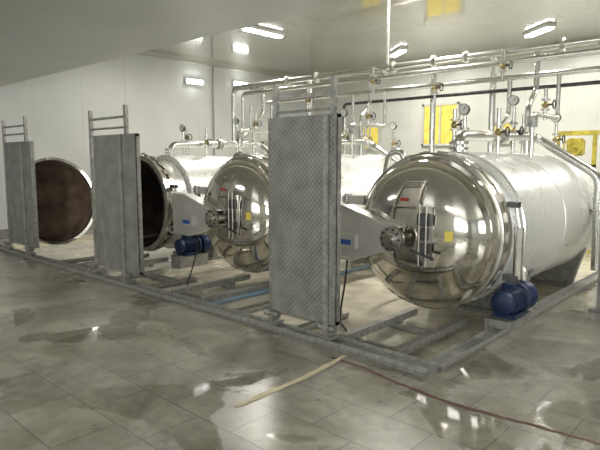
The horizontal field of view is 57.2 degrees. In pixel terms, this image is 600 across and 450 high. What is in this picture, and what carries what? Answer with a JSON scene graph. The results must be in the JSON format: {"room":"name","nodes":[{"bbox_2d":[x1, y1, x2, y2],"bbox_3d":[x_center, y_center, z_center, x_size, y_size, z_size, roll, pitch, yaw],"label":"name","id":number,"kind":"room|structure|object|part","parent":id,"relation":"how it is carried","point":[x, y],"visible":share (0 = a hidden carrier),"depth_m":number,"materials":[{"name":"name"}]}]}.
{"room":"food processing factory","nodes":[
{"label":"food processing factory","id":0,"kind":"room"},
{"bbox_2d":[0,54,306,228],"bbox_3d":[-5.838,-1.962,11.984,0.200,4.700,18.000,6,9,42],"label":"wall","id":1,"kind":"structure","parent":0,"point":[56,106],"depth_m":13.51,"materials":[{"name":"white paint"}]},
{"bbox_2d":[0,223,92,236],"bbox_3d":[-5.755,0.103,12.151,0.024,0.160,18.000,6,9,42],"label":"baseboard","id":2,"kind":"structure","parent":1,"relation":"attached to","point":[3,232],"depth_m":11.61,"materials":[{"name":"grey paint"}]},
{"bbox_2d":[185,78,202,85],"bbox_3d":[-2.840,-3.853,14.800,0.144,0.160,0.550,6,9,42],"label":"wall lamp","id":3,"kind":"object","parent":1,"relation":"attached to","point":[190,81],"visible":1,"depth_m":14.75,"materials":[{"name":"white plastic"}]},
{"bbox_2d":[212,66,214,154],"bbox_3d":[-2.417,-2.818,15.419,0.040,3.200,0.040,6,9,42],"label":"conduit","id":4,"kind":"object","parent":1,"relation":"attached to","point":[212,66],"visible":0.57,"depth_m":15.33,"materials":[{"name":"grey metal"}]},
{"bbox_2d":[137,51,299,77],"bbox_3d":[-3.023,-4.383,14.599,0.060,0.100,9.950,6,9,42],"label":"trim","id":5,"kind":"structure","parent":1,"relation":"attached to","point":[146,53],"depth_m":15.18,"materials":[{"name":"grey"}]},
{"bbox_2d":[232,80,247,85],"bbox_3d":[-1.725,-4.094,15.996,0.144,0.160,0.550,6,9,42],"label":"wall lamp","id":6,"kind":"object","parent":1,"relation":"attached to","point":[234,83],"visible":0.65,"depth_m":15.85,"materials":[{"name":"white plastic"}]},
{"bbox_2d":[0,0,354,85],"bbox_3d":[-3.080,-2.469,2.586,16.400,1.500,8.050,6,9,42],"label":"ceiling","id":7,"kind":"structure","parent":0,"point":[39,38],"depth_m":5.71,"materials":[{"name":"white paint"}]},
{"bbox_2d":[231,0,599,152],"bbox_3d":[3.425,-2.264,9.459,15.800,3.090,4.229,6,9,42],"label":"pipes","id":8,"kind":"object","parent":7,"relation":"hanging from","point":[563,43],"visible":0.92,"depth_m":8.07,"materials":[{"name":"silver metal"}]},
{"bbox_2d":[4,235,594,358],"bbox_3d":[-0.290,0.522,9.616,9.150,0.080,6.200,6,9,42],"label":"floor","id":9,"kind":"structure","parent":0,"point":[366,299],"depth_m":6.88,"materials":[{"name":"grey tile"}]},
{"bbox_2d":[60,256,93,263],"bbox_3d":[-3.678,0.588,9.143,0.100,0.060,0.880,6,9,42],"label":"channel","id":10,"kind":"object","parent":9,"relation":"on","point":[91,258],"visible":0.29,"depth_m":9.12,"materials":[{"name":"metal"}]},
{"bbox_2d":[116,269,164,278],"bbox_3d":[-2.350,0.729,7.936,0.100,0.060,0.880,6,9,42],"label":"channel","id":11,"kind":"object","parent":9,"relation":"on","point":[157,271],"visible":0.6,"depth_m":8.08,"materials":[{"name":"metal"}]},
{"bbox_2d":[35,87,272,273],"bbox_3d":[-2.061,-1.052,10.159,3.058,3.080,5.165,6,9,42],"label":"autoclave","id":12,"kind":"object","parent":9,"relation":"on","point":[63,189],"visible":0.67,"depth_m":9.39,"materials":[{"name":"metal"}]},
{"bbox_3d":[-4.165,-0.413,9.430,1.400,1.400,0.260,0,7,2],"label":"door","id":13,"kind":"part","parent":12,"relation":"part of","materials":[{"name":"metal"}]},
{"bbox_3d":[-4.164,-0.418,9.470,1.480,1.480,0.340,0,7,2],"label":"door dish","id":14,"kind":"part","parent":12,"relation":"part of","materials":[{"name":"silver metal"}]},
{"bbox_3d":[-3.001,0.567,8.886,0.070,0.070,1.250,6,9,42],"label":"loading rail","id":15,"kind":"part","parent":12,"relation":"part of","materials":[{"name":"metal"}]},
{"bbox_3d":[-2.588,0.611,8.510,0.070,0.070,1.250,6,9,42],"label":"loading rail","id":16,"kind":"part","parent":12,"relation":"part of","materials":[{"name":"metal"}]},
{"bbox_3d":[-1.766,0.318,8.782,0.300,0.300,0.460,6,9,42],"label":"motor","id":17,"kind":"part","parent":12,"relation":"part of","materials":[{"name":"blue paint"}]},
{"bbox_2d":[144,272,180,281],"bbox_3d":[-1.961,0.749,7.770,0.800,0.060,0.100,6,9,42],"label":"channel","id":18,"kind":"object","parent":9,"relation":"on","point":[151,275],"visible":0.86,"depth_m":7.77,"materials":[{"name":"metal"}]},
{"bbox_2d":[149,276,197,288],"bbox_3d":[-1.761,0.792,7.399,0.100,0.060,0.880,6,9,42],"label":"channel","id":19,"kind":"object","parent":9,"relation":"on","point":[165,284],"visible":0.64,"depth_m":7.42,"materials":[{"name":"metal"}]},
{"bbox_2d":[236,300,268,312],"bbox_3d":[-0.470,0.930,6.224,0.100,0.060,0.880,6,9,42],"label":"channel","id":20,"kind":"object","parent":9,"relation":"on","point":[259,306],"visible":0.29,"depth_m":6.16,"materials":[{"name":"metal"}]},
{"bbox_2d":[169,73,400,301],"bbox_3d":[0.299,-0.820,8.180,1.945,3.080,4.915,6,9,42],"label":"autoclave","id":21,"kind":"object","parent":9,"relation":"on","point":[233,212],"visible":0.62,"depth_m":7.01,"materials":[{"name":"metal"}]},
{"bbox_3d":[-1.381,-0.134,7.185,0.900,0.530,0.040,6,9,42],"label":"arm plate","id":22,"kind":"part","parent":21,"relation":"part of","materials":[{"name":"grey metal"}]},
{"bbox_3d":[-1.423,-0.204,7.653,0.090,0.680,0.090,6,9,42],"label":"hinge post","id":23,"kind":"part","parent":21,"relation":"part of","materials":[{"name":"metal"}]},
{"bbox_3d":[-1.136,0.767,7.188,0.070,0.070,1.250,6,9,42],"label":"loading rail","id":24,"kind":"part","parent":21,"relation":"part of","materials":[{"name":"metal"}]},
{"bbox_3d":[-0.870,-0.114,6.713,0.018,0.560,0.018,6,9,42],"label":"interlock rod","id":25,"kind":"part","parent":21,"relation":"part of","materials":[{"name":"metal"}]},
{"bbox_3d":[-0.851,0.058,6.702,0.247,0.024,0.024,24,21,39],"label":"interlock lever","id":26,"kind":"part","parent":21,"relation":"part of","materials":[{"name":"metal"}]},
{"bbox_3d":[-0.818,-0.108,6.667,0.018,0.560,0.018,6,9,42],"label":"interlock rod","id":27,"kind":"part","parent":21,"relation":"part of","materials":[{"name":"metal"}]},
{"bbox_3d":[-0.723,0.811,6.812,0.070,0.070,1.250,6,9,42],"label":"loading rail","id":28,"kind":"part","parent":21,"relation":"part of","materials":[{"name":"metal"}]},
{"bbox_3d":[-0.795,-0.118,6.744,0.100,0.500,0.040,6,9,42],"label":"interlock plate","id":29,"kind":"part","parent":21,"relation":"part of","materials":[{"name":"metal"}]},
{"bbox_3d":[-0.830,-0.128,7.002,1.480,1.480,0.340,6,9,42],"label":"door dish","id":30,"kind":"part","parent":21,"relation":"part of","materials":[{"name":"silver metal"}]},
{"bbox_2d":[211,264,370,304],"bbox_3d":[0.168,0.763,7.651,0.052,0.052,3.700,6,9,42],"label":"drain pipe","id":31,"kind":"object","parent":9,"relation":"on","point":[263,291],"visible":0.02,"depth_m":6.81,"materials":[{"name":"blue paint"}]},
{"bbox_2d":[296,311,348,329],"bbox_3d":[0.193,1.001,5.621,0.100,0.060,0.880,6,9,42],"label":"channel","id":32,"kind":"object","parent":9,"relation":"on","point":[310,325],"visible":0.43,"depth_m":5.53,"materials":[{"name":"metal"}]},
{"bbox_2d":[339,51,599,354],"bbox_3d":[2.238,-0.613,6.415,1.945,3.080,4.915,6,9,42],"label":"autoclave","id":33,"kind":"object","parent":9,"relation":"on","point":[458,228],"visible":1,"depth_m":5.29,"materials":[{"name":"metal"}]},
{"bbox_3d":[0.516,0.003,5.888,0.090,0.680,0.090,6,9,42],"label":"hinge post","id":34,"kind":"part","parent":33,"relation":"part of","materials":[{"name":"metal"}]},
{"bbox_3d":[0.558,0.073,5.421,0.900,0.530,0.040,6,9,42],"label":"arm plate","id":35,"kind":"part","parent":33,"relation":"part of","materials":[{"name":"grey metal"}]},
{"bbox_3d":[0.803,0.974,5.423,0.070,0.070,1.250,6,9,42],"label":"loading rail","id":36,"kind":"part","parent":33,"relation":"part of","materials":[{"name":"metal"}]},
{"bbox_3d":[1.069,0.093,4.949,0.018,0.560,0.018,6,9,42],"label":"interlock rod","id":37,"kind":"part","parent":33,"relation":"part of","materials":[{"name":"metal"}]},
{"bbox_3d":[1.088,0.266,4.938,0.247,0.024,0.024,24,21,39],"label":"interlock lever","id":38,"kind":"part","parent":33,"relation":"part of","materials":[{"name":"metal"}]},
{"bbox_3d":[1.121,0.099,4.902,0.018,0.560,0.018,6,9,42],"label":"interlock rod","id":39,"kind":"part","parent":33,"relation":"part of","materials":[{"name":"metal"}]},
{"bbox_3d":[1.144,0.090,4.979,0.100,0.500,0.040,6,9,42],"label":"interlock plate","id":40,"kind":"part","parent":33,"relation":"part of","materials":[{"name":"metal"}]},
{"bbox_3d":[1.216,1.018,5.048,0.070,0.070,1.250,6,9,42],"label":"loading rail","id":41,"kind":"part","parent":33,"relation":"part of","materials":[{"name":"metal"}]},
{"bbox_3d":[1.110,0.080,5.238,1.480,1.480,0.340,6,9,42],"label":"door dish","id":42,"kind":"part","parent":33,"relation":"part of","materials":[{"name":"silver metal"}]},
{"bbox_3d":[2.038,0.724,5.320,0.300,0.300,0.460,6,9,42],"label":"motor","id":43,"kind":"part","parent":33,"relation":"part of","materials":[{"name":"blue paint"}]},
{"bbox_3d":[1.926,-0.078,4.864,0.036,0.204,0.036,-9,-1,43],"label":"ring drive rod","id":44,"kind":"part","parent":33,"relation":"part of","materials":[{"name":"silver metal"}]},
{"bbox_2d":[0,228,599,449],"bbox_3d":[0.281,0.828,6.666,16.400,0.001,18.000,6,9,42],"label":"floor","id":45,"kind":"structure","parent":0,"point":[87,363],"depth_m":3.97,"materials":[{"name":"grey tile"}]},
{"bbox_2d":[0,245,322,344],"bbox_3d":[-2.766,0.697,7.550,8.100,0.054,0.150,6,9,42],"label":"channel","id":46,"kind":"object","parent":45,"relation":"on","point":[293,331],"visible":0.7,"depth_m":6.17,"materials":[{"name":"metal"}]},
{"bbox_2d":[1,116,39,254],"bbox_3d":[-4.703,-0.660,9.174,1.350,2.230,0.137,6,9,42],"label":"flap","id":47,"kind":"object","parent":46,"relation":"on","point":[19,160],"visible":1,"depth_m":8.99,"materials":[{"name":"grey paint"}]},
{"bbox_3d":[-5.109,-0.724,9.593,0.045,2.160,0.045,6,9,42],"label":"post","id":48,"kind":"part","parent":47,"relation":"part of","materials":[{"name":"metal"}]},
{"bbox_3d":[-4.423,-0.661,8.967,0.045,2.180,0.045,6,9,42],"label":"post","id":49,"kind":"part","parent":47,"relation":"part of","materials":[{"name":"metal"}]},
{"bbox_2d":[87,105,143,282],"bbox_3d":[-2.421,-0.406,7.098,1.320,2.210,0.137,6,9,42],"label":"metal panel","id":50,"kind":"object","parent":46,"relation":"on","point":[115,164],"visible":1,"depth_m":6.94,"materials":[{"name":"grey paint"}]},
{"bbox_3d":[-2.816,-0.469,7.507,0.045,2.140,0.045,6,9,42],"label":"post","id":51,"kind":"part","parent":50,"relation":"part of","materials":[{"name":"metal"}]},
{"bbox_3d":[-2.152,-0.408,6.902,0.045,2.160,0.045,6,9,42],"label":"post","id":52,"kind":"part","parent":50,"relation":"part of","materials":[{"name":"metal"}]},
{"bbox_2d":[263,75,341,340],"bbox_3d":[0.008,-0.156,4.886,0.870,2.230,0.137,6,9,42],"label":"metal panel","id":53,"kind":"object","parent":46,"relation":"on","point":[304,152],"visible":1,"depth_m":4.80,"materials":[{"name":"grey paint"}]},
{"bbox_3d":[-0.221,-0.202,5.144,0.045,2.160,0.045,6,9,42],"label":"post","id":54,"kind":"part","parent":53,"relation":"part of","materials":[{"name":"metal"}]},
{"bbox_3d":[0.281,-0.158,4.687,0.045,2.180,0.045,6,9,42],"label":"post","id":55,"kind":"part","parent":53,"relation":"part of","materials":[{"name":"metal"}]},
{"bbox_2d":[235,355,346,406],"bbox_3d":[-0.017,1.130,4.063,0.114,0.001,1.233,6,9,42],"label":"hose","id":56,"kind":"object","parent":45,"relation":"on","point":[330,363],"depth_m":3.96,"materials":[{"name":"beige rubber"}]},
{"bbox_2d":[318,336,438,377],"bbox_3d":[0.607,1.050,4.479,1.050,0.070,0.180,6,9,42],"label":"channel","id":57,"kind":"object","parent":45,"relation":"on","point":[415,365],"depth_m":4.41,"materials":[{"name":"grey metal"}]},
{"bbox_2d":[331,357,599,444],"bbox_3d":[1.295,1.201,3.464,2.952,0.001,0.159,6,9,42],"label":"hose","id":58,"kind":"object","parent":45,"relation":"on","point":[415,389],"depth_m":3.56,"materials":[{"name":"red rubber"}]},
{"bbox_2d":[427,271,597,371],"bbox_3d":[3.127,0.818,6.498,0.140,0.060,6.200,6,9,42],"label":"channel","id":59,"kind":"object","parent":45,"relation":"on","point":[458,352],"visible":0.89,"depth_m":4.99,"materials":[{"name":"metal"}]},
{"bbox_2d":[557,130,599,252],"bbox_3d":[4.779,-0.585,9.654,0.720,2.110,0.324,6,9,42],"label":"stand","id":60,"kind":"object","parent":45,"relation":"on","point":[575,146],"visible":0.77,"depth_m":9.48,"materials":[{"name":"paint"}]},
{"bbox_3d":[5.035,-0.561,9.491,0.060,2.100,0.060,6,9,42],"label":"leg","id":61,"kind":"part","parent":60,"relation":"part of","materials":[{"name":"yellow paint"}]},
{"bbox_2d":[588,254,599,312],"bbox_3d":[3.424,0.297,5.616,0.760,1.300,0.200,6,9,42],"label":"gate post","id":62,"kind":"object","parent":45,"relation":"on","point":[596,309],"visible":1,"depth_m":5.84,"materials":[{"name":"grey metal"}]},
{"bbox_3d":[3.218,0.275,5.804,0.080,1.300,0.080,6,9,42],"label":"post","id":63,"kind":"part","parent":62,"relation":"part of","materials":[{"name":"silver metal"}]},
{"bbox_2d":[149,0,599,75],"bbox_3d":[3.001,-3.888,9.100,16.400,0.200,10.150,6,9,42],"label":"ceiling","id":64,"kind":"structure","parent":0,"point":[353,34],"depth_m":11.78,"materials":[{"name":"paint"}]},
{"bbox_2d":[241,25,284,38],"bbox_3d":[-0.764,-4.014,11.432,0.220,0.095,1.080,6,9,42],"label":"ceiling lamp","id":65,"kind":"object","parent":64,"relation":"attached to","point":[254,29],"depth_m":11.37,"materials":[{"name":"white plastic"}]},
{"bbox_2d":[389,47,407,57],"bbox_3d":[2.430,-4.274,13.644,0.220,0.095,0.880,-1,7,-9],"label":"ceiling lamp","id":66,"kind":"object","parent":64,"relation":"attached to","point":[400,50],"depth_m":13.47,"materials":[{"name":"white plastic"}]},
{"bbox_2d":[522,23,556,37],"bbox_3d":[4.937,-4.006,11.363,0.220,0.095,0.880,-1,7,-9],"label":"ceiling lamp","id":67,"kind":"object","parent":64,"relation":"attached to","point":[546,27],"depth_m":11.23,"materials":[{"name":"white plastic"}]},
{"bbox_2d":[312,44,599,172],"bbox_3d":[6.429,-2.090,13.079,16.800,4.700,0.200,6,9,42],"label":"wall","id":68,"kind":"structure","parent":0,"point":[579,105],"depth_m":14.36,"materials":[{"name":"white paint"}]},
{"bbox_2d":[378,128,380,145],"bbox_3d":[2.390,-2.649,16.548,0.060,0.760,0.060,6,9,42],"label":"window frame","id":69,"kind":"structure","parent":68,"relation":"attached to","point":[379,129],"depth_m":16.52,"materials":[{"name":"grey metal"}]},
{"bbox_2d":[421,104,424,145],"bbox_3d":[3.478,-2.811,15.526,0.060,1.160,0.060,6,9,42],"label":"window frame","id":70,"kind":"structure","parent":68,"relation":"attached to","point":[423,107],"depth_m":15.49,"materials":[{"name":"grey metal"}]},
{"bbox_2d":[421,143,450,145],"bbox_3d":[3.865,-2.223,15.238,1.110,0.060,0.060,6,9,42],"label":"rail","id":71,"kind":"object","parent":68,"relation":"attached to","point":[445,144],"visible":0.64,"depth_m":15.18,"materials":[{"name":"grey metal"}]},
{"bbox_2d":[438,105,440,143],"bbox_3d":[3.865,-2.769,15.174,0.040,1.100,0.050,6,9,42],"label":"mullion","id":72,"kind":"object","parent":71,"relation":"attached to","point":[440,105],"visible":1,"depth_m":15.15,"materials":[{"name":"grey metal"}]},
{"bbox_2d":[424,104,456,143],"bbox_3d":[3.878,-2.771,15.188,1.050,1.100,0.020,6,9,42],"label":"pane","id":73,"kind":"object","parent":71,"relation":"attached to","point":[446,110],"visible":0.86,"depth_m":15.14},
{"bbox_2d":[422,102,458,106],"bbox_3d":[3.865,-3.316,15.110,1.110,0.060,0.060,6,9,42],"label":"rail","id":74,"kind":"object","parent":68,"relation":"attached to","point":[448,103],"visible":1,"depth_m":15.02,"materials":[{"name":"grey metal"}]},
{"bbox_2d":[456,102,459,133],"bbox_3d":[4.252,-2.728,14.821,0.060,1.160,0.060,6,9,42],"label":"window frame","id":75,"kind":"structure","parent":68,"relation":"attached to","point":[458,104],"depth_m":14.77,"materials":[{"name":"grey metal"}]},
{"bbox_2d":[325,44,597,79],"bbox_3d":[6.341,-4.165,12.738,16.400,0.100,0.060,6,9,42],"label":"trim","id":76,"kind":"structure","parent":68,"relation":"attached to","point":[597,44],"depth_m":14.27,"materials":[{"name":"grey"}]},
{"bbox_3d":[2.132,-2.329,16.824,0.760,0.060,0.060,6,9,42],"label":"rail","id":77,"kind":"object","parent":68,"relation":"attached to","visible":0},
{"bbox_2d":[363,127,377,147],"bbox_3d":[2.146,-2.678,16.798,0.700,0.700,0.020,6,9,42],"label":"pane","id":78,"kind":"object","parent":77,"relation":"attached to","point":[374,131],"visible":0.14,"depth_m":16.69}
]}

